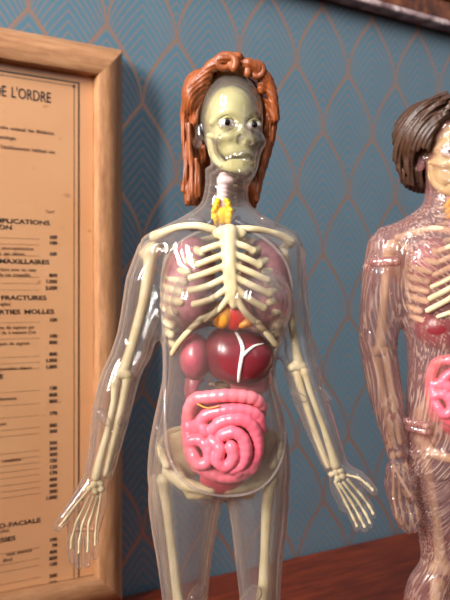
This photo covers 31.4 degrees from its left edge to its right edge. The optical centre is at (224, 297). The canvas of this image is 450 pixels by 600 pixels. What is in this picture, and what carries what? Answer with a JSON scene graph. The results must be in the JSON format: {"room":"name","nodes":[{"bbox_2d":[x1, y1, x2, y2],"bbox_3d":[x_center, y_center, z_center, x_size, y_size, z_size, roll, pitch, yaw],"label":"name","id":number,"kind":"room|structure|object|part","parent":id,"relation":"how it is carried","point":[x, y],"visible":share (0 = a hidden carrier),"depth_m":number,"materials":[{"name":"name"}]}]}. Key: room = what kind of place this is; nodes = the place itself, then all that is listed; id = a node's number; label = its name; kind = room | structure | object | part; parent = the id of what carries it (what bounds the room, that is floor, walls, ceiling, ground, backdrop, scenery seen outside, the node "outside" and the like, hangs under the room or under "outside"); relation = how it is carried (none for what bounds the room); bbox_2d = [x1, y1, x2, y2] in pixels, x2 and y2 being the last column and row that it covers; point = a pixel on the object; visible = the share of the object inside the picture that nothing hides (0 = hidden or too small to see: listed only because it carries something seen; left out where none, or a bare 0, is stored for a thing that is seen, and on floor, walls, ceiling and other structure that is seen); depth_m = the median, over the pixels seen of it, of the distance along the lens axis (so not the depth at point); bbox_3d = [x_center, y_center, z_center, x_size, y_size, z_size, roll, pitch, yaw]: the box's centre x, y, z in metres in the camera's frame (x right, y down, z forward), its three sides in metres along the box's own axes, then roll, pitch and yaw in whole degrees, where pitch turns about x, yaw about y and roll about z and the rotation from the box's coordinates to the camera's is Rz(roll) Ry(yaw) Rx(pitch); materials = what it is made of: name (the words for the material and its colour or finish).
{"room":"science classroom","nodes":[
{"label":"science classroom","id":0,"kind":"room"},
{"bbox_2d":[0,0,449,596],"bbox_3d":[0.276,-0.125,0.945,3.300,2.250,0.051,0,0,-33],"label":"wall","id":1,"kind":"structure","parent":0,"point":[343,76],"depth_m":0.78,"materials":[{"name":"paper"}]},
{"bbox_2d":[327,0,449,32],"bbox_3d":[0.281,-0.546,0.904,0.850,0.500,0.021,0,0,-33],"label":"picture frame","id":2,"kind":"object","parent":1,"relation":"attached to","point":[434,14],"visible":1,"depth_m":0.84,"materials":[{"name":"brown wood"}]},
{"bbox_3d":[0.280,-0.314,0.906,0.837,0.022,0.015,0,0,-33],"label":"moulding","id":3,"kind":"part","parent":2,"relation":"part of","materials":[{"name":"brown wood"}]},
{"bbox_3d":[0.200,1.018,0.200,4.800,0.065,4.800,0,0,0],"label":"floor","id":4,"kind":"structure","parent":0,"visible":0},
{"bbox_2d":[122,523,449,599],"bbox_3d":[0.246,0.615,0.535,2.300,0.730,0.595,0,0,-33],"label":"tabletop","id":5,"kind":"object","parent":4,"relation":"on","point":[378,569],"visible":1,"depth_m":0.72,"materials":[{"name":"red wood"}]},
{"bbox_2d":[0,27,121,599],"bbox_3d":[-0.291,0.022,0.515,0.500,0.453,0.036,0,0,-33],"label":"picture frame","id":6,"kind":"object","parent":5,"relation":"on","point":[61,99],"visible":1,"depth_m":0.61,"materials":[{"name":"brown wood"}]},
{"bbox_3d":[-0.291,0.233,0.515,0.500,0.030,0.036,0,0,-33],"label":"frame rail","id":7,"kind":"part","parent":6,"relation":"part of","materials":[{"name":"brown wood"}]},
{"bbox_3d":[-0.291,-0.189,0.515,0.500,0.030,0.036,0,0,-33],"label":"frame rail","id":8,"kind":"part","parent":6,"relation":"part of","materials":[{"name":"brown wood"}]},
{"bbox_2d":[56,51,376,599],"bbox_3d":[-0.004,0.065,0.402,0.158,0.372,0.060,0,0,3],"label":"model","id":9,"kind":"object","parent":5,"relation":"on","point":[230,114],"visible":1,"depth_m":0.39},
{"bbox_2d":[359,91,449,599],"bbox_3d":[0.130,0.067,0.453,0.107,0.364,0.054,0,0,6],"label":"model","id":10,"kind":"object","parent":5,"relation":"on","point":[421,133],"visible":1,"depth_m":0.44}
]}

